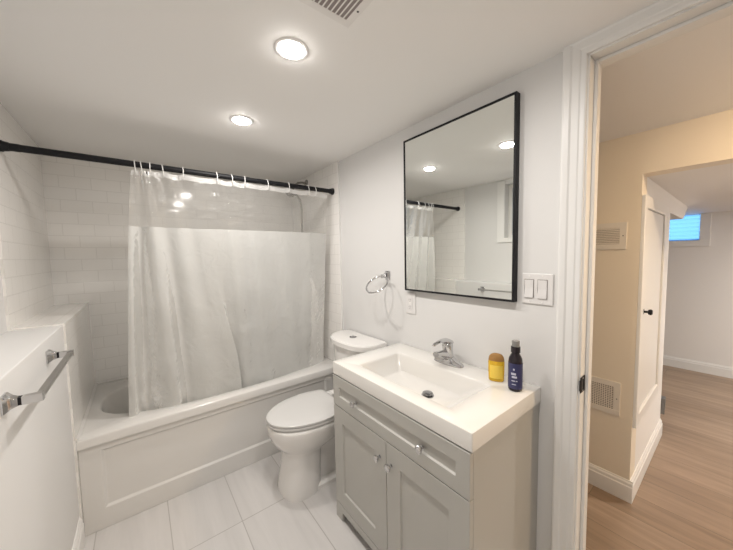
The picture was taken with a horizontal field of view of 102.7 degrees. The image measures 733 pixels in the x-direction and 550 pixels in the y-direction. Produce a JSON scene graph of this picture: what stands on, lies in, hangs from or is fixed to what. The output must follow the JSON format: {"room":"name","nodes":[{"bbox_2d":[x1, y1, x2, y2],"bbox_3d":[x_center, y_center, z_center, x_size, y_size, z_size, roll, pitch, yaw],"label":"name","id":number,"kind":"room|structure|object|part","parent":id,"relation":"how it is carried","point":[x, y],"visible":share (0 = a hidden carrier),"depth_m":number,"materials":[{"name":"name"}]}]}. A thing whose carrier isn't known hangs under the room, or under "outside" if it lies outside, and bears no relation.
{"room":"bathroom","nodes":[
{"label":"bathroom","id":0,"kind":"room"},
{"bbox_2d":[0,267,7,334],"bbox_3d":[-0.955,0.308,0.408,0.150,2.030,3.592,-4,5,-38],"label":"wall","id":1,"kind":"structure","parent":0,"point":[3,327],"depth_m":1.19,"materials":[{"name":"white paint"}]},
{"bbox_2d":[0,103,53,330],"bbox_3d":[-1.754,-0.274,1.513,0.009,0.986,0.821,-4,5,-38],"label":"tiled wall","id":2,"kind":"structure","parent":1,"relation":"attached to","point":[25,265],"depth_m":1.43,"materials":[{"name":"white tile"}]},
{"bbox_2d":[0,325,79,549],"bbox_3d":[-0.823,0.791,0.536,0.162,1.044,3.592,-4,5,-38],"label":"wall ledge","id":3,"kind":"object","parent":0,"point":[39,506],"visible":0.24,"depth_m":0.94,"materials":[{"name":"white paint"}]},
{"bbox_2d":[0,349,73,415],"bbox_3d":[-1.011,0.308,0.924,0.070,0.046,0.492,-4,5,-38],"label":"towel bar","id":4,"kind":"object","parent":3,"relation":"attached to","point":[8,401],"visible":1,"depth_m":0.77,"materials":[{"name":"silver metal"}]},
{"bbox_3d":[-0.890,0.319,0.734,0.026,0.046,0.042,-4,5,-38],"label":"mounting post","id":5,"kind":"part","parent":4,"relation":"part of","materials":[{"name":"silver metal"}]},
{"bbox_3d":[-0.860,0.317,0.757,0.038,0.021,0.019,-4,5,-38],"label":"arm","id":6,"kind":"part","parent":4,"relation":"part of","materials":[{"name":"silver metal"}]},
{"bbox_3d":[-1.167,0.300,1.088,0.026,0.046,0.042,-4,5,-38],"label":"mounting post","id":7,"kind":"part","parent":4,"relation":"part of","materials":[{"name":"silver metal"}]},
{"bbox_3d":[-1.137,0.298,1.111,0.038,0.021,0.019,-4,5,-38],"label":"arm","id":8,"kind":"part","parent":4,"relation":"part of","materials":[{"name":"silver metal"}]},
{"bbox_2d":[10,302,86,330],"bbox_3d":[-1.681,0.209,1.595,0.153,0.008,0.821,-4,5,-38],"label":"ledge","id":9,"kind":"object","parent":3,"relation":"on","point":[55,315],"depth_m":1.47,"materials":[{"name":"white tile"}]},
{"bbox_2d":[62,302,94,522],"bbox_3d":[-1.608,0.725,1.680,0.008,1.052,0.821,-4,5,-38],"label":"tile ledge","id":10,"kind":"object","parent":3,"relation":"attached to","point":[77,335],"visible":0.64,"depth_m":1.52,"materials":[{"name":"white tile"}]},
{"bbox_2d":[72,517,85,549],"bbox_3d":[-0.489,1.256,0.293,0.014,0.135,2.759,-4,5,-38],"label":"baseboard","id":11,"kind":"structure","parent":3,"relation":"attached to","point":[79,542],"depth_m":1.31,"materials":[{"name":"white paint"}]},
{"bbox_2d":[41,155,292,383],"bbox_3d":[-1.436,0.186,2.370,1.810,2.030,0.100,-4,5,-38],"label":"wall","id":12,"kind":"structure","parent":0,"point":[90,206],"depth_m":2.04,"materials":[{"name":"tile"}]},
{"bbox_2d":[0,0,658,183],"bbox_3d":[-0.321,-0.801,0.846,1.810,0.100,3.592,-4,5,-38],"label":"ceiling","id":13,"kind":"structure","parent":0,"point":[159,82],"depth_m":1.09,"materials":[{"name":"white paint"}]},
{"bbox_2d":[229,115,253,124],"bbox_3d":[-0.636,-0.783,1.494,0.114,0.010,0.114,-4,5,-38],"label":"recessed light","id":14,"kind":"object","parent":13,"relation":"in","point":[237,119],"visible":1,"depth_m":1.48,"materials":[{"name":"white"}]},
{"bbox_2d":[274,37,308,60],"bbox_3d":[-0.253,-0.757,0.991,0.114,0.010,0.114,-4,5,-38],"label":"recessed light","id":15,"kind":"object","parent":13,"relation":"in","point":[289,48],"visible":1,"depth_m":0.98,"materials":[{"name":"white"}]},
{"bbox_2d":[299,0,372,27],"bbox_3d":[-0.123,-0.747,0.747,0.294,0.003,0.159,-4,5,-38],"label":"ceiling vent","id":16,"kind":"object","parent":13,"relation":"in","point":[344,12],"visible":1,"depth_m":0.83,"materials":[{"name":"white metal"}]},
{"bbox_2d":[84,365,732,549],"bbox_3d":[1.859,1.227,1.446,5.132,0.050,5.492,-4,5,-38],"label":"floor","id":17,"kind":"structure","parent":0,"point":[683,500],"depth_m":1.54,"materials":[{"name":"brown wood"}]},
{"bbox_2d":[76,356,333,536],"bbox_3d":[-1.020,0.961,2.159,1.480,0.496,0.805,-4,5,-38],"label":"bathtub","id":18,"kind":"object","parent":17,"relation":"on","point":[129,466],"visible":0.64,"depth_m":1.65,"materials":[{"name":"white plastic"}]},
{"bbox_2d":[76,356,332,450],"bbox_3d":[-1.021,0.901,2.155,1.480,0.360,0.805,-4,5,-38],"label":"basin","id":19,"kind":"object","parent":18,"relation":"in","point":[235,420],"depth_m":1.76,"materials":[{"name":"white plastic"}]},
{"bbox_2d":[266,329,386,501],"bbox_3d":[-0.277,0.820,1.826,0.696,0.792,0.444,-4,5,-38],"label":"toilet","id":20,"kind":"object","parent":17,"relation":"on","point":[301,426],"visible":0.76,"depth_m":1.64,"materials":[{"name":"white ceramic"}]},
{"bbox_3d":[-0.371,0.807,1.724,0.422,0.018,0.366,-4,5,-38],"label":"seat","id":21,"kind":"part","parent":20,"relation":"part of","materials":[{"name":"white plastic"}]},
{"bbox_3d":[-0.372,0.786,1.723,0.423,0.022,0.368,-4,5,-38],"label":"lid","id":22,"kind":"part","parent":20,"relation":"part of","materials":[{"name":"white plastic"}]},
{"bbox_3d":[-0.338,1.020,1.761,0.489,0.406,0.366,-4,5,-38],"label":"bowl","id":23,"kind":"part","parent":20,"relation":"part of","materials":[{"name":"white ceramic"}]},
{"bbox_3d":[-0.082,0.632,1.969,0.193,0.342,0.411,-4,5,-38],"label":"tank","id":24,"kind":"part","parent":20,"relation":"part of","materials":[{"name":"white ceramic"}]},
{"bbox_3d":[-0.093,0.439,1.950,0.212,0.042,0.444,-4,5,-38],"label":"tank lid","id":25,"kind":"part","parent":20,"relation":"part of","materials":[{"name":"white ceramic"}]},
{"bbox_2d":[333,374,538,549],"bbox_3d":[0.252,0.866,1.323,0.504,0.748,0.766,-4,5,-38],"label":"vanity cabinet","id":26,"kind":"object","parent":17,"relation":"on","point":[401,484],"visible":0.86,"depth_m":1.08,"materials":[{"name":"grey paint"}]},
{"bbox_3d":[-0.060,0.578,1.310,0.028,0.028,0.030,-4,5,-38],"label":"knob","id":27,"kind":"part","parent":26,"relation":"part of","materials":[{"name":"silver metal"}]},
{"bbox_3d":[-0.032,0.905,1.342,0.019,0.504,0.390,-4,5,-38],"label":"door","id":28,"kind":"part","parent":26,"relation":"part of","materials":[{"name":"grey paint"}]},
{"bbox_3d":[0.043,0.745,1.193,0.028,0.028,0.030,-4,5,-38],"label":"knob","id":29,"kind":"part","parent":26,"relation":"part of","materials":[{"name":"silver metal"}]},
{"bbox_3d":[0.086,0.747,1.138,0.028,0.028,0.030,-4,5,-38],"label":"knob","id":30,"kind":"part","parent":26,"relation":"part of","materials":[{"name":"silver metal"}]},
{"bbox_3d":[0.077,0.584,1.172,0.019,0.147,0.766,-4,5,-38],"label":"drawer","id":31,"kind":"part","parent":26,"relation":"part of","materials":[{"name":"grey paint"}]},
{"bbox_3d":[0.182,0.594,1.000,0.028,0.028,0.030,-4,5,-38],"label":"knob","id":32,"kind":"part","parent":26,"relation":"part of","materials":[{"name":"silver metal"}]},
{"bbox_3d":[0.204,0.921,1.039,0.019,0.504,0.372,-4,5,-38],"label":"door","id":33,"kind":"part","parent":26,"relation":"part of","materials":[{"name":"grey paint"}]},
{"bbox_2d":[333,343,540,452],"bbox_3d":[0.257,0.480,1.307,0.475,0.095,0.778,-4,5,-38],"label":"sink","id":34,"kind":"object","parent":26,"relation":"on","point":[463,406],"visible":0.98,"depth_m":1.18,"materials":[{"name":"white ceramic"}]},
{"bbox_2d":[432,338,463,367],"bbox_3d":[0.359,0.362,1.378,0.141,0.125,0.160,-4,5,-38],"label":"faucet","id":35,"kind":"object","parent":34,"relation":"on","point":[445,356],"visible":1,"depth_m":1.37,"materials":[{"name":"silver metal"}]},
{"bbox_3d":[0.354,0.382,1.376,0.094,0.062,0.044,-4,5,-38],"label":"spout","id":36,"kind":"part","parent":35,"relation":"part of","materials":[{"name":"silver metal"}]},
{"bbox_3d":[0.356,0.321,1.373,0.134,0.042,0.048,-4,5,-38],"label":"lever","id":37,"kind":"part","parent":35,"relation":"part of","materials":[{"name":"silver metal"}]},
{"bbox_3d":[0.393,0.406,1.407,0.058,0.034,0.160,-4,5,-38],"label":"plate","id":38,"kind":"part","parent":35,"relation":"part of","materials":[{"name":"silver metal"}]},
{"bbox_2d":[488,353,504,381],"bbox_3d":[0.532,0.376,1.202,0.061,0.114,0.038,2,5,34],"label":"jar","id":39,"kind":"object","parent":34,"relation":"on","point":[496,364],"visible":1,"depth_m":1.19,"materials":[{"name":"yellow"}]},
{"bbox_2d":[508,339,522,391],"bbox_3d":[0.567,0.343,1.115,0.051,0.192,0.050,-4,5,-38],"label":"spray bottle","id":40,"kind":"object","parent":34,"relation":"on","point":[515,362],"visible":1,"depth_m":1.10,"materials":[{"name":"black"}]},
{"bbox_2d":[339,52,562,549],"bbox_3d":[0.459,0.157,1.504,0.120,2.130,3.792,-4,5,-38],"label":"wall","id":41,"kind":"structure","parent":0,"point":[371,178],"depth_m":1.33,"materials":[{"name":"white paint"}]},
{"bbox_2d":[292,162,341,360],"bbox_3d":[-0.443,0.154,2.559,0.009,2.030,0.821,-4,5,-38],"label":"tiled wall","id":42,"kind":"structure","parent":41,"relation":"attached to","point":[316,209],"depth_m":2.36,"materials":[{"name":"white tile"}]},
{"bbox_2d":[0,140,333,194],"bbox_3d":[-0.904,-0.592,1.737,1.640,0.048,0.048,-4,5,-38],"label":"curtain rod","id":43,"kind":"object","parent":42,"relation":"attached to","point":[4,146],"visible":1,"depth_m":1.51,"materials":[{"name":"black metal"}]},
{"bbox_2d":[286,180,307,231],"bbox_3d":[-0.591,-0.353,2.531,0.202,0.956,0.091,-4,5,-38],"label":"shower","id":44,"kind":"object","parent":42,"relation":"attached to","point":[305,183],"visible":0.61,"depth_m":2.52,"materials":[{"name":"silver metal"}]},
{"bbox_2d":[337,161,342,329],"bbox_3d":[-0.189,0.171,2.233,0.011,2.030,0.006,-4,5,-38],"label":"trim","id":45,"kind":"structure","parent":41,"relation":"attached to","point":[337,161],"depth_m":2.20,"materials":[{"name":"white paint"}]},
{"bbox_2d":[366,271,389,293],"bbox_3d":[0.077,0.042,1.759,0.157,0.125,0.149,-4,5,-38],"label":"towel ring","id":46,"kind":"object","parent":41,"relation":"attached to","point":[386,275],"visible":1,"depth_m":1.78,"materials":[{"name":"silver metal"}]},
{"bbox_2d":[406,292,415,313],"bbox_3d":[0.251,0.160,1.666,0.010,0.122,0.072,-4,5,-38],"label":"electrical outlet","id":47,"kind":"object","parent":41,"relation":"attached to","point":[410,297],"visible":1,"depth_m":1.66,"materials":[{"name":"white plastic"}]},
{"bbox_2d":[408,297,411,308],"bbox_3d":[0.248,0.160,1.666,0.003,0.068,0.034,-4,5,-38],"label":"receptacle","id":48,"kind":"object","parent":47,"relation":"attached to","point":[409,298],"depth_m":1.66,"materials":[{"name":"white plastic"}]},
{"bbox_2d":[403,91,519,301],"bbox_3d":[0.409,-0.312,1.403,0.030,0.820,0.611,-4,5,-38],"label":"wall mirror","id":49,"kind":"object","parent":41,"relation":"attached to","point":[461,174],"visible":1,"depth_m":1.33,"materials":[{"name":"black mirror"}]},
{"bbox_2d":[522,273,553,305],"bbox_3d":[0.658,0.054,1.131,0.012,0.120,0.113,-4,5,-38],"label":"light switch","id":50,"kind":"object","parent":41,"relation":"attached to","point":[538,289],"visible":1,"depth_m":1.13,"materials":[{"name":"white plastic"}]},
{"bbox_2d":[579,375,584,393],"bbox_3d":[0.772,0.391,1.048,0.052,0.056,0.003,-4,5,-38],"label":"strike plate","id":51,"kind":"object","parent":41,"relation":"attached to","point":[582,379],"visible":1,"depth_m":1.05,"materials":[{"name":"brown metal"}]},
{"bbox_2d":[551,0,732,549],"bbox_3d":[1.031,0.247,0.759,0.141,2.030,0.916,-4,5,-38],"label":"door frame","id":52,"kind":"structure","parent":41,"relation":"attached to","point":[575,55],"depth_m":1.02,"materials":[{"name":"white paint"}]},
{"bbox_2d":[634,177,670,470],"bbox_3d":[1.751,0.320,1.868,0.816,1.708,0.120,-4,5,-38],"label":"wall","id":53,"kind":"structure","parent":0,"point":[648,423],"depth_m":1.84,"materials":[{"name":"white paint"}]},
{"bbox_2d":[630,418,662,501],"bbox_3d":[1.764,1.121,1.834,0.926,0.115,0.014,-4,5,-38],"label":"baseboard","id":54,"kind":"structure","parent":53,"relation":"attached to","point":[646,457],"depth_m":1.77,"materials":[{"name":"white paint"}]},
{"bbox_2d":[632,194,668,428],"bbox_3d":[1.665,0.181,1.710,0.719,1.200,0.072,-4,5,-38],"label":"door","id":55,"kind":"structure","parent":53,"relation":"in","point":[654,226],"depth_m":1.66,"materials":[{"name":"white paint"}]},
{"bbox_3d":[1.483,0.195,1.545,0.032,0.032,0.036,-4,5,-38],"label":"knob","id":56,"kind":"part","parent":55,"relation":"part of","materials":[{"name":"black metal"}]},
{"bbox_2d":[660,395,665,413],"bbox_3d":[2.146,0.942,2.148,0.080,0.115,0.065,-4,5,-38],"label":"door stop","id":57,"kind":"object","parent":53,"relation":"attached to","point":[663,398],"visible":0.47,"depth_m":2.11,"materials":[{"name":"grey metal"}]},
{"bbox_2d":[589,109,732,480],"bbox_3d":[1.678,0.165,1.192,0.110,2.110,5.400,-4,5,-38],"label":"wall","id":58,"kind":"structure","parent":0,"point":[625,163],"depth_m":1.53,"materials":[{"name":"beige paint"}]},
{"bbox_2d":[590,376,620,415],"bbox_3d":[1.263,0.660,1.676,0.006,0.183,0.288,-4,5,-38],"label":"air vent","id":59,"kind":"object","parent":58,"relation":"in","point":[605,394],"visible":0.49,"depth_m":1.61,"materials":[{"name":"beige metal"}]},
{"bbox_2d":[591,381,613,408],"bbox_3d":[1.263,0.660,1.676,0.003,0.131,0.236,-4,5,-38],"label":"grille","id":60,"kind":"object","parent":59,"relation":"attached to","point":[602,392],"depth_m":1.62,"materials":[{"name":"beige metal"}]},
{"bbox_2d":[588,463,632,503],"bbox_3d":[0.693,1.100,2.444,0.014,0.115,2.293,-4,5,-38],"label":"baseboard","id":61,"kind":"structure","parent":58,"relation":"attached to","point":[620,487],"depth_m":1.61,"materials":[{"name":"white paint"}]},
{"bbox_2d":[596,222,626,249],"bbox_3d":[1.247,-0.208,1.618,0.006,0.139,0.288,-4,5,-38],"label":"air vent","id":62,"kind":"object","parent":58,"relation":"in","point":[608,235],"visible":0.51,"depth_m":1.55,"materials":[{"name":"beige metal"}]},
{"bbox_2d":[599,14,732,142],"bbox_3d":[1.359,-0.766,0.894,0.654,0.200,5.400,-4,5,-38],"label":"ceiling","id":63,"kind":"structure","parent":0,"point":[688,76],"depth_m":1.13,"materials":[{"name":"white paint"}]},
{"bbox_2d":[670,195,687,219],"bbox_3d":[2.346,-0.528,2.498,0.990,0.123,0.450,-4,5,-38],"label":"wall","id":64,"kind":"structure","parent":0,"point":[678,210],"depth_m":2.25,"materials":[{"name":"white paint"}]},
{"bbox_2d":[648,163,732,214],"bbox_3d":[2.792,-0.616,2.021,2.750,0.100,5.400,-4,5,-38],"label":"ceiling","id":65,"kind":"structure","parent":0,"point":[707,189],"depth_m":1.79,"materials":[{"name":"white paint"}]},
{"bbox_2d":[663,211,732,366],"bbox_3d":[3.854,0.212,2.893,0.100,1.708,5.400,-4,5,-38],"label":"wall","id":66,"kind":"structure","parent":0,"point":[699,292],"depth_m":3.14,"materials":[{"name":"white paint"}]},
{"bbox_2d":[669,213,711,246],"bbox_3d":[3.358,-0.498,3.449,0.111,0.346,0.905,-4,5,-38],"label":"window","id":67,"kind":"structure","parent":66,"relation":"in","point":[689,227],"depth_m":3.22,"materials":[{"name":"blue glass"}]},
{"bbox_3d":[3.397,-0.531,3.478,0.010,0.279,0.755,-4,5,-38],"label":"pane","id":68,"kind":"part","parent":67,"relation":"part of","materials":[{"name":"blue glass"}]},
{"bbox_2d":[669,214,700,240],"bbox_3d":[3.367,-0.529,3.452,0.028,0.278,0.748,-4,5,-38],"label":"window blind","id":69,"kind":"object","parent":67,"relation":"attached to","point":[700,214],"visible":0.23,"depth_m":3.22,"materials":[{"name":"blue plastic"}]},
{"bbox_3d":[3.368,-0.396,3.462,0.024,0.011,0.743,-4,5,-38],"label":"rail","id":70,"kind":"part","parent":69,"relation":"part of","materials":[{"name":"blue plastic"}]},
{"bbox_2d":[663,355,732,378],"bbox_3d":[3.824,1.009,2.911,0.014,0.115,5.400,-4,5,-38],"label":"baseboard","id":71,"kind":"structure","parent":66,"relation":"attached to","point":[703,367],"depth_m":3.18,"materials":[{"name":"white paint"}]},
{"bbox_3d":[-1.195,-0.558,1.511,0.007,0.069,0.049,-4,5,-38],"label":"curtain ring","id":72,"kind":"object","parent":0,"visible":0},
{"bbox_2d":[128,168,326,416],"bbox_3d":[-0.803,0.137,1.914,1.244,1.444,0.113,-4,5,-38],"label":"shower curtain","id":73,"kind":"object","parent":72,"relation":"hanging from","point":[212,312],"visible":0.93,"depth_m":1.80,"materials":[{"name":"fabric"}]}
]}

